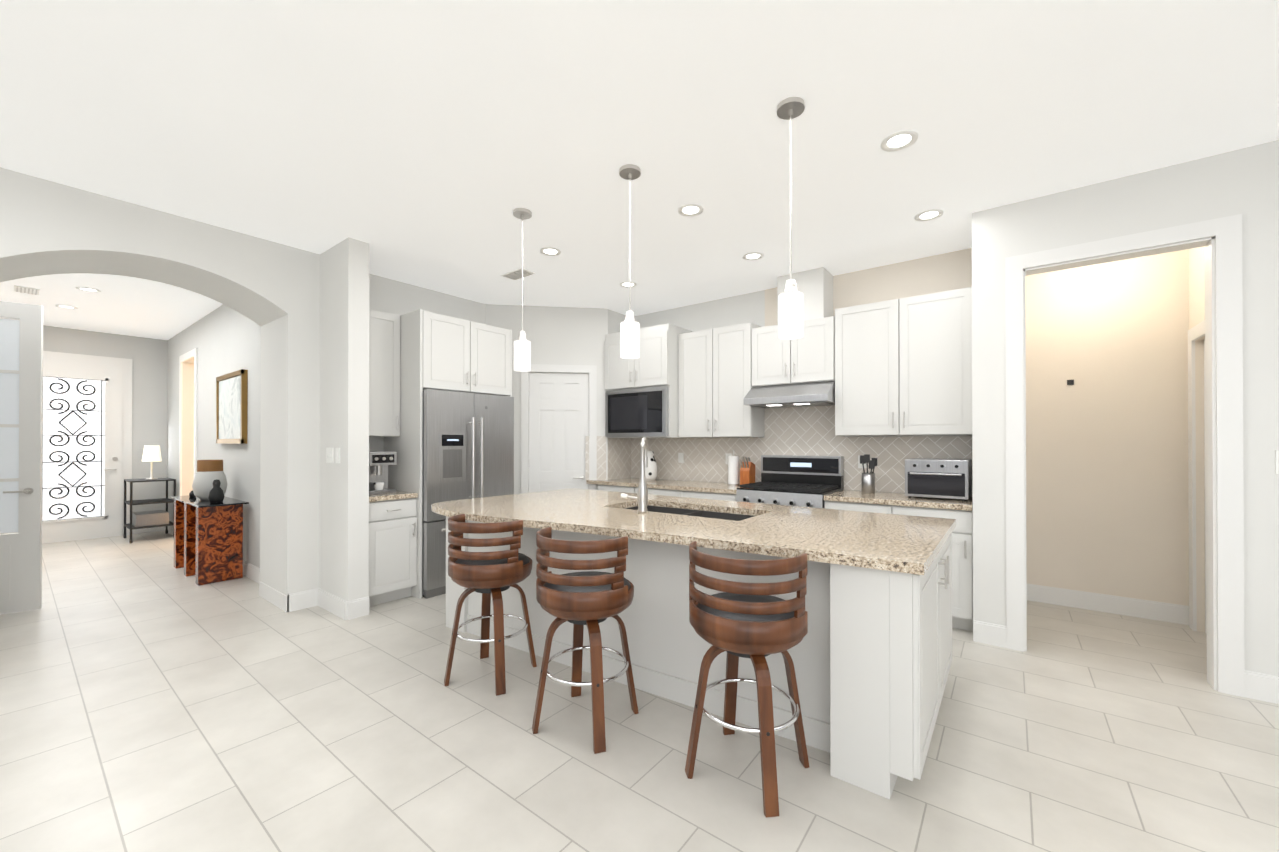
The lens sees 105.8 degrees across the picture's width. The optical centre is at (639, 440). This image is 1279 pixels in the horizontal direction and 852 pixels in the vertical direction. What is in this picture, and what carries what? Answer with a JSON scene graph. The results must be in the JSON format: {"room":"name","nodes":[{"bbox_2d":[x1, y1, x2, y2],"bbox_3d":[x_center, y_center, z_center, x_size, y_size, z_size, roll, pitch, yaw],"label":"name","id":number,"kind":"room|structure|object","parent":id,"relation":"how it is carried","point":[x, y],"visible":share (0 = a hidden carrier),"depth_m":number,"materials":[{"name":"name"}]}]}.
{"room":"kitchen","nodes":[
{"label":"kitchen","id":0,"kind":"room"},
{"bbox_2d":[0,325,167,533],"bbox_3d":[-7.901,-0.081,6.460,0.150,2.880,2.520,0,0,38],"label":"wall","id":1,"kind":"structure","parent":0,"point":[148,356],"depth_m":7.10,"materials":[{"name":"grey paint"}]},
{"bbox_2d":[4,351,131,534],"bbox_3d":[-7.706,0.090,6.574,0.020,2.540,1.120,0,0,38],"label":"door frame","id":2,"kind":"structure","parent":1,"relation":"attached to","point":[127,424],"depth_m":6.96,"materials":[{"name":"white wood"}]},
{"bbox_2d":[17,358,122,543],"bbox_3d":[-7.671,0.140,6.546,0.109,2.440,0.920,0,0,38],"label":"entry door","id":3,"kind":"structure","parent":1,"relation":"in","point":[82,459],"depth_m":6.61,"materials":[{"name":"white glass"}]},
{"bbox_2d":[0,167,319,610],"bbox_3d":[-4.285,-0.099,2.377,0.680,2.880,4.550,0,0,38],"label":"wall","id":4,"kind":"structure","parent":0,"point":[270,288],"depth_m":3.71,"materials":[{"name":"paint"}]},
{"bbox_2d":[167,304,260,567],"bbox_3d":[-5.211,-0.083,5.907,5.090,2.880,0.120,0,0,38],"label":"wall","id":5,"kind":"structure","parent":0,"point":[224,339],"depth_m":5.58,"materials":[{"name":"grey paint"}]},
{"bbox_2d":[216,369,247,443],"bbox_3d":[-4.334,-0.337,5.130,0.990,0.740,0.045,0,0,38],"label":"painting","id":6,"kind":"object","parent":5,"relation":"attached to","point":[231,407],"visible":1,"depth_m":5.06,"materials":[{"name":"white paper"}]},
{"bbox_2d":[319,237,368,600],"bbox_3d":[-2.481,-0.092,3.954,0.840,2.880,0.150,0,0,38],"label":"wall","id":7,"kind":"structure","parent":0,"point":[344,428],"depth_m":3.73,"materials":[{"name":"paint"}]},
{"bbox_2d":[259,448,368,619],"bbox_3d":[-2.698,0.703,3.976,1.245,1.290,0.375,0,0,38],"label":"trim","id":8,"kind":"structure","parent":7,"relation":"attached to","point":[339,607],"depth_m":3.82,"materials":[{"name":"white wood"}]},
{"bbox_2d":[369,273,485,451],"bbox_3d":[-2.271,-0.088,4.802,0.140,2.880,1.750,0,0,38],"label":"wall","id":9,"kind":"structure","parent":0,"point":[392,296],"depth_m":4.73,"materials":[{"name":"paint"}]},
{"bbox_2d":[369,310,400,436],"bbox_3d":[-2.396,-0.578,4.260,0.320,1.085,0.423,0,0,38],"label":"upper cabinet","id":10,"kind":"object","parent":9,"relation":"attached to","point":[384,328],"depth_m":4.22,"materials":[{"name":"white wood"}]},
{"bbox_2d":[401,309,511,396],"bbox_3d":[-1.838,-0.783,4.707,0.660,0.670,0.916,0,0,38],"label":"upper cabinet","id":11,"kind":"object","parent":9,"relation":"attached to","point":[413,355],"depth_m":4.37,"materials":[{"name":"white wood"}]},
{"bbox_2d":[486,304,607,493],"bbox_3d":[-1.124,-0.085,5.539,1.514,2.880,0.110,0,0,-7],"label":"wall","id":12,"kind":"structure","parent":0,"point":[565,335],"depth_m":5.51,"materials":[{"name":"paint"}]},
{"bbox_2d":[529,372,588,492],"bbox_3d":[-0.919,0.288,5.511,0.681,2.119,0.109,0,0,-7],"label":"pantry door","id":13,"kind":"structure","parent":12,"relation":"in","point":[558,417],"depth_m":5.53,"materials":[{"name":"white wood"}]},
{"bbox_2d":[521,364,596,492],"bbox_3d":[-0.915,0.248,5.501,0.850,2.215,0.018,0,0,-8],"label":"door frame","id":14,"kind":"structure","parent":12,"relation":"attached to","point":[591,370],"depth_m":5.50,"materials":[{"name":"white wood"}]},
{"bbox_2d":[585,436,605,479],"bbox_3d":[-0.503,0.203,5.559,0.235,0.505,0.008,0,0,-8],"label":"tile backsplash","id":15,"kind":"structure","parent":12,"relation":"attached to","point":[601,457],"depth_m":5.56,"materials":[{"name":"beige tile"}]},
{"bbox_2d":[608,309,625,479],"bbox_3d":[-0.287,-0.084,5.800,0.110,2.880,0.470,0,0,38],"label":"wall","id":16,"kind":"structure","parent":0,"point":[615,319],"depth_m":5.71,"materials":[{"name":"paint"}]},
{"bbox_2d":[0,531,1278,851],"bbox_3d":[-2.272,1.367,2.495,16.000,0.050,11.200,0,0,38],"label":"floor","id":17,"kind":"structure","parent":0,"point":[152,699],"depth_m":2.11,"materials":[{"name":"tile"}]},
{"bbox_2d":[123,477,175,542],"bbox_3d":[-6.810,0.951,6.726,0.610,0.820,0.444,0,0,38],"label":"shelf unit","id":18,"kind":"object","parent":17,"relation":"on","point":[148,519],"visible":0.96,"depth_m":6.63,"materials":[{"name":"black metal"}]},
{"bbox_2d":[142,445,161,479],"bbox_3d":[-6.760,0.306,6.704,0.200,0.470,0.200,0,0,38],"label":"table lamp","id":19,"kind":"object","parent":18,"relation":"on","point":[151,453],"visible":1,"depth_m":6.65,"materials":[{"name":"white fabric"}]},
{"bbox_2d":[170,495,248,585],"bbox_3d":[-4.423,0.978,4.950,1.300,0.750,0.370,0,0,38],"label":"console table","id":20,"kind":"object","parent":17,"relation":"on","point":[208,542],"visible":0.83,"depth_m":4.67,"materials":[{"name":"brown wood"}]},
{"bbox_2d":[192,460,227,500],"bbox_3d":[-4.357,0.400,4.908,0.270,0.405,0.270,0,0,38],"label":"vase","id":21,"kind":"object","parent":20,"relation":"on","point":[208,473],"visible":0.88,"depth_m":4.82,"materials":[{"name":"grey ceramic"}]},
{"bbox_2d":[208,479,224,502],"bbox_3d":[-4.087,0.489,4.675,0.131,0.225,0.118,0,0,38],"label":"vase","id":22,"kind":"object","parent":20,"relation":"on","point":[216,493],"visible":1,"depth_m":4.65,"materials":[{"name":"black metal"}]},
{"bbox_2d":[369,498,416,606],"bbox_3d":[-2.263,0.919,4.150,0.656,0.860,0.423,0,0,38],"label":"run of kitchen cabinets in the nook","id":23,"kind":"object","parent":17,"relation":"on","point":[392,550],"visible":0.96,"depth_m":3.98,"materials":[{"name":"white wood"}]},
{"bbox_2d":[369,490,417,501],"bbox_3d":[-2.272,0.469,4.159,0.631,0.040,0.423,0,0,38],"label":"countertop","id":24,"kind":"structure","parent":23,"relation":"on","point":[393,496],"depth_m":4.00,"materials":[{"name":"stone"}]},
{"bbox_2d":[369,452,396,494],"bbox_3d":[-2.253,0.274,4.138,0.295,0.350,0.220,0,0,38],"label":"coffee machine","id":25,"kind":"object","parent":24,"relation":"on","point":[379,462],"visible":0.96,"depth_m":4.10,"materials":[{"name":"silver metal"}]},
{"bbox_2d":[422,389,513,598],"bbox_3d":[-1.774,0.459,4.651,0.769,1.785,0.904,0,0,38],"label":"refrigerator","id":26,"kind":"object","parent":17,"relation":"on","point":[467,445],"visible":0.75,"depth_m":4.32,"materials":[{"name":"silver metal"}]},
{"bbox_2d":[444,514,536,695],"bbox_3d":[-0.847,0.891,2.777,0.483,0.907,0.483,0,0,38],"label":"bar stool","id":27,"kind":"object","parent":17,"relation":"on","point":[493,574],"visible":1,"depth_m":2.61,"materials":[{"name":"brown wood"}]},
{"bbox_2d":[532,527,638,753],"bbox_3d":[-0.255,0.889,2.311,0.471,0.907,0.463,0,0,38],"label":"bar stool","id":28,"kind":"object","parent":17,"relation":"on","point":[591,600],"visible":1,"depth_m":2.14,"materials":[{"name":"brown wood"}]},
{"bbox_2d":[446,505,951,799],"bbox_3d":[0.193,0.914,3.099,3.020,0.860,1.308,0,0,38],"label":"kitchen island","id":29,"kind":"object","parent":17,"relation":"on","point":[870,653],"visible":0.42,"depth_m":2.14,"materials":[{"name":"white wood"}]},
{"bbox_2d":[431,488,955,574],"bbox_3d":[0.102,0.464,3.030,3.040,0.040,1.545,0,0,38],"label":"island countertop","id":30,"kind":"structure","parent":29,"relation":"on","point":[910,544],"depth_m":2.54,"materials":[{"name":"stone"}]},
{"bbox_2d":[621,437,647,512],"bbox_3d":[0.005,0.211,3.041,0.173,0.466,0.198,0,0,38],"label":"faucet","id":31,"kind":"object","parent":30,"relation":"on","point":[641,498],"visible":1,"depth_m":2.96,"materials":[{"name":"silver metal"}]},
{"bbox_2d":[624,505,753,520],"bbox_3d":[0.291,0.587,3.153,1.022,0.200,0.492,0,0,38],"label":"sink basin","id":32,"kind":"object","parent":30,"relation":"in","point":[717,515],"visible":0.02,"depth_m":3.33,"materials":[{"name":"grey metal"}]},
{"bbox_2d":[685,541,808,816],"bbox_3d":[0.438,0.887,1.968,0.470,0.907,0.463,0,0,38],"label":"bar stool","id":33,"kind":"object","parent":17,"relation":"on","point":[756,623],"visible":1,"depth_m":1.79,"materials":[{"name":"brown wood"}]},
{"bbox_2d":[598,484,972,630],"bbox_3d":[1.084,0.921,4.622,3.492,0.860,0.656,0,0,38],"label":"base cabinets","id":34,"kind":"object","parent":17,"relation":"on","point":[962,575],"visible":0.12,"depth_m":3.40,"materials":[{"name":"white wood"}]},
{"bbox_2d":[586,478,972,510],"bbox_3d":[1.026,0.471,4.677,3.649,0.040,0.623,0,0,38],"label":"countertop","id":35,"kind":"structure","parent":34,"relation":"on","point":[883,498],"depth_m":4.01,"materials":[{"name":"stone"}]},
{"bbox_2d":[645,451,657,480],"bbox_3d":[0.106,0.285,5.515,0.200,0.340,0.200,0,0,38],"label":"ceramic canister","id":36,"kind":"object","parent":35,"relation":"on","point":[651,469],"visible":0.71,"depth_m":5.44,"materials":[{"name":"white ceramic"}]},
{"bbox_2d":[727,450,739,484],"bbox_3d":[0.960,0.277,4.936,0.140,0.352,0.140,0,0,38],"label":"paper towel holder","id":37,"kind":"object","parent":35,"relation":"on","point":[733,469],"visible":0.94,"depth_m":4.89,"materials":[{"name":"white paper"}]},
{"bbox_2d":[740,457,754,484],"bbox_3d":[1.075,0.308,4.823,0.100,0.288,0.157,0,0,38],"label":"knife block","id":38,"kind":"object","parent":35,"relation":"on","point":[747,472],"visible":0.94,"depth_m":4.78,"materials":[{"name":"brown wood"}]},
{"bbox_2d":[860,454,876,493],"bbox_3d":[1.951,0.284,4.124,0.132,0.330,0.104,0,0,38],"label":"utensil crock","id":39,"kind":"object","parent":35,"relation":"on","point":[868,483],"visible":1,"depth_m":4.08,"materials":[{"name":"silver metal"}]},
{"bbox_2d":[905,458,971,500],"bbox_3d":[2.322,0.297,3.761,0.410,0.300,0.403,0,0,38],"label":"toaster oven","id":40,"kind":"object","parent":35,"relation":"on","point":[940,478],"visible":1,"depth_m":3.63,"materials":[{"name":"silver metal"}]},
{"bbox_2d":[736,455,843,508],"bbox_3d":[1.350,0.748,4.370,0.761,1.205,0.697,0,0,38],"label":"range","id":41,"kind":"object","parent":17,"relation":"on","point":[800,481],"visible":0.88,"depth_m":4.40,"materials":[{"name":"silver metal"}]},
{"bbox_2d":[0,0,1278,339],"bbox_3d":[-2.272,-1.563,2.509,16.000,0.050,11.200,0,0,38],"label":"ceiling","id":42,"kind":"structure","parent":0,"point":[430,144],"depth_m":2.35,"materials":[{"name":"paint"}]},
{"bbox_2d":[14,285,39,294],"bbox_3d":[-6.225,-1.521,4.914,0.300,0.012,0.160,0,0,38],"label":"ceiling vent","id":43,"kind":"object","parent":42,"relation":"in","point":[20,289],"depth_m":4.89,"materials":[{"name":"white metal"}]},
{"bbox_2d":[55,305,77,308],"bbox_3d":[-6.532,-1.522,5.515,0.169,0.006,0.169,0,0,-7],"label":"recessed light","id":44,"kind":"object","parent":42,"relation":"in","point":[62,306],"depth_m":5.50,"materials":[{"name":"white"}]},
{"bbox_2d":[76,287,100,292],"bbox_3d":[-5.573,-1.525,4.892,0.169,0.006,0.169,0,0,-7],"label":"recessed light","id":45,"kind":"object","parent":42,"relation":"in","point":[87,289],"depth_m":4.89,"materials":[{"name":"white"}]},
{"bbox_2d":[501,268,535,279],"bbox_3d":[-1.117,-1.524,4.446,0.300,0.012,0.160,0,0,38],"label":"ceiling vent","id":46,"kind":"object","parent":42,"relation":"in","point":[515,274],"depth_m":4.43,"materials":[{"name":"white metal"}]},
{"bbox_2d":[513,208,531,371],"bbox_3d":[-0.787,-1.002,3.249,0.124,1.065,0.124,0,0,38],"label":"pendant light","id":47,"kind":"object","parent":42,"relation":"hanging from","point":[522,353],"visible":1,"depth_m":3.21,"materials":[{"name":"white glass"}]},
{"bbox_2d":[540,247,560,255],"bbox_3d":[-0.722,-1.529,3.918,0.169,0.006,0.169,0,0,-7],"label":"recessed light","id":48,"kind":"object","parent":42,"relation":"in","point":[549,251],"depth_m":3.92,"materials":[{"name":"white plastic"}]},
{"bbox_2d":[619,281,636,287],"bbox_3d":[-0.112,-1.525,4.734,0.169,0.006,0.169,0,0,-7],"label":"recessed light","id":49,"kind":"object","parent":42,"relation":"in","point":[623,284],"depth_m":4.74,"materials":[{"name":"white plastic"}]},
{"bbox_2d":[619,164,640,358],"bbox_3d":[-0.054,-1.005,2.751,0.124,1.065,0.124,0,0,38],"label":"pendant light","id":50,"kind":"object","parent":42,"relation":"hanging from","point":[629,337],"visible":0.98,"depth_m":2.72,"materials":[{"name":"white glass"}]},
{"bbox_2d":[678,204,703,216],"bbox_3d":[0.341,-1.532,3.220,0.169,0.006,0.169,0,0,-7],"label":"recessed light","id":51,"kind":"object","parent":42,"relation":"in","point":[688,210],"depth_m":3.22,"materials":[{"name":"white plastic"}]},
{"bbox_2d":[743,252,763,260],"bbox_3d":[0.944,-1.529,4.018,0.169,0.006,0.169,0,0,-7],"label":"recessed light","id":52,"kind":"object","parent":42,"relation":"in","point":[751,256],"depth_m":4.01,"materials":[{"name":"white plastic"}]},
{"bbox_2d":[777,97,804,339],"bbox_3d":[0.696,-1.007,2.225,0.124,1.065,0.124,0,0,38],"label":"pendant light","id":53,"kind":"object","parent":42,"relation":"hanging from","point":[790,312],"visible":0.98,"depth_m":2.19,"materials":[{"name":"white glass"}]},
{"bbox_2d":[881,130,917,151],"bbox_3d":[1.332,-1.535,2.483,0.169,0.006,0.169,0,0,-7],"label":"recessed light","id":54,"kind":"object","parent":42,"relation":"in","point":[899,140],"depth_m":2.48,"materials":[{"name":"white plastic"}]},
{"bbox_2d":[915,209,943,221],"bbox_3d":[1.970,-1.532,3.293,0.169,0.006,0.169,0,0,-7],"label":"recessed light","id":55,"kind":"object","parent":42,"relation":"in","point":[931,214],"depth_m":3.29,"materials":[{"name":"white plastic"}]},
{"bbox_2d":[634,290,971,492],"bbox_3d":[1.401,-0.088,4.888,3.720,2.880,0.140,0,0,38],"label":"wall","id":56,"kind":"structure","parent":0,"point":[734,310],"depth_m":5.23,"materials":[{"name":"paint"}]},
{"bbox_2d":[604,287,971,437],"bbox_3d":[1.122,-0.626,4.663,3.474,1.185,0.555,0,0,38],"label":"upper cabinet","id":57,"kind":"object","parent":56,"relation":"attached to","point":[899,367],"visible":0.94,"depth_m":4.15,"materials":[{"name":"white wood"}]},
{"bbox_2d":[605,386,667,436],"bbox_3d":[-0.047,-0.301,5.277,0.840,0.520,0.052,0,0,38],"label":"microwave","id":58,"kind":"object","parent":57,"relation":"attached to","point":[641,412],"visible":1,"depth_m":5.23,"materials":[{"name":"silver metal"}]},
{"bbox_2d":[744,381,834,407],"bbox_3d":[1.419,-0.417,4.465,0.761,0.200,0.487,0,0,38],"label":"range hood","id":59,"kind":"object","parent":57,"relation":"attached to","point":[801,394],"visible":0.88,"depth_m":4.30,"materials":[{"name":"silver metal"}]},
{"bbox_2d":[608,405,972,496],"bbox_3d":[1.145,-0.032,4.705,3.492,0.965,0.458,0,0,38],"label":"tile backsplash","id":60,"kind":"structure","parent":56,"relation":"attached to","point":[804,431],"depth_m":4.72,"materials":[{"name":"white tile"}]},
{"bbox_2d":[777,267,832,324],"bbox_3d":[1.545,-1.304,4.505,0.420,0.450,0.299,0,0,38],"label":"chase","id":61,"kind":"object","parent":56,"relation":"attached to","point":[815,286],"visible":0.57,"depth_m":4.34,"materials":[{"name":"paint"}]},
{"bbox_2d":[765,248,971,326],"bbox_3d":[1.970,-1.310,4.366,1.764,0.440,0.004,0,0,38],"label":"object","id":62,"kind":"structure","parent":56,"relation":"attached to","point":[948,271],"depth_m":4.16,"materials":[{"name":"beige paint"}]},
{"bbox_2d":[1025,250,1188,605],"bbox_3d":[3.646,-0.092,3.895,0.990,2.880,0.120,0,0,38],"label":"wall","id":63,"kind":"structure","parent":0,"point":[1107,510],"depth_m":3.79,"materials":[{"name":"beige paint"}]},
{"bbox_2d":[1027,380,1182,623],"bbox_3d":[3.595,0.428,3.848,0.960,1.840,0.015,0,0,38],"label":"trim","id":64,"kind":"structure","parent":63,"relation":"attached to","point":[1161,611],"depth_m":3.79,"materials":[{"name":"white wood"}]},
{"bbox_2d":[972,140,1278,675],"bbox_3d":[4.175,-0.101,1.850,4.780,2.880,0.120,0,0,38],"label":"wall","id":65,"kind":"structure","parent":0,"point":[1244,182],"depth_m":2.70,"materials":[{"name":"paint"}]},
{"bbox_2d":[973,214,1278,703],"bbox_3d":[4.170,0.074,1.842,4.778,2.530,0.138,0,0,38],"label":"door frame","id":66,"kind":"structure","parent":65,"relation":"attached to","point":[1219,240],"depth_m":2.61,"materials":[{"name":"white wood"}]},
{"bbox_2d":[1185,247,1204,632],"bbox_3d":[3.747,-0.096,3.074,0.130,2.880,1.300,0,0,38],"label":"wall","id":67,"kind":"structure","parent":0,"point":[1194,257],"depth_m":3.41,"materials":[{"name":"beige paint"}]},
{"bbox_2d":[1183,320,1206,633],"bbox_3d":[3.722,0.274,3.104,0.088,2.140,1.040,0,0,38],"label":"trim","id":68,"kind":"structure","parent":67,"relation":"attached to","point":[1198,331],"depth_m":3.42,"materials":[{"name":"white wood"}]},
{"bbox_3d":[-6.673,-0.092,4.003,5.090,2.880,0.120,0,0,38],"label":"wall","id":69,"kind":"structure","parent":0,"visible":0},
{"bbox_2d":[0,301,42,613],"bbox_3d":[-5.085,0.132,3.615,0.800,2.410,0.166,0,0,-36],"label":"door leaf","id":70,"kind":"structure","parent":69,"relation":"in","point":[21,402],"depth_m":3.78,"materials":[{"name":"white wood"}]},
{"bbox_2d":[132,526,164,533],"bbox_3d":[-7.844,1.290,6.391,0.015,0.137,2.250,0,0,38],"label":"trim","id":71,"kind":"structure","parent":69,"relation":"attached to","point":[155,529],"depth_m":7.15,"materials":[{"name":"white"}]},
{"bbox_2d":[165,348,259,582],"bbox_3d":[-5.194,0.092,5.806,4.940,2.530,0.018,0,0,38],"label":"trim","id":72,"kind":"structure","parent":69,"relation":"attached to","point":[251,571],"depth_m":6.16,"materials":[{"name":"white wood"}]}
]}

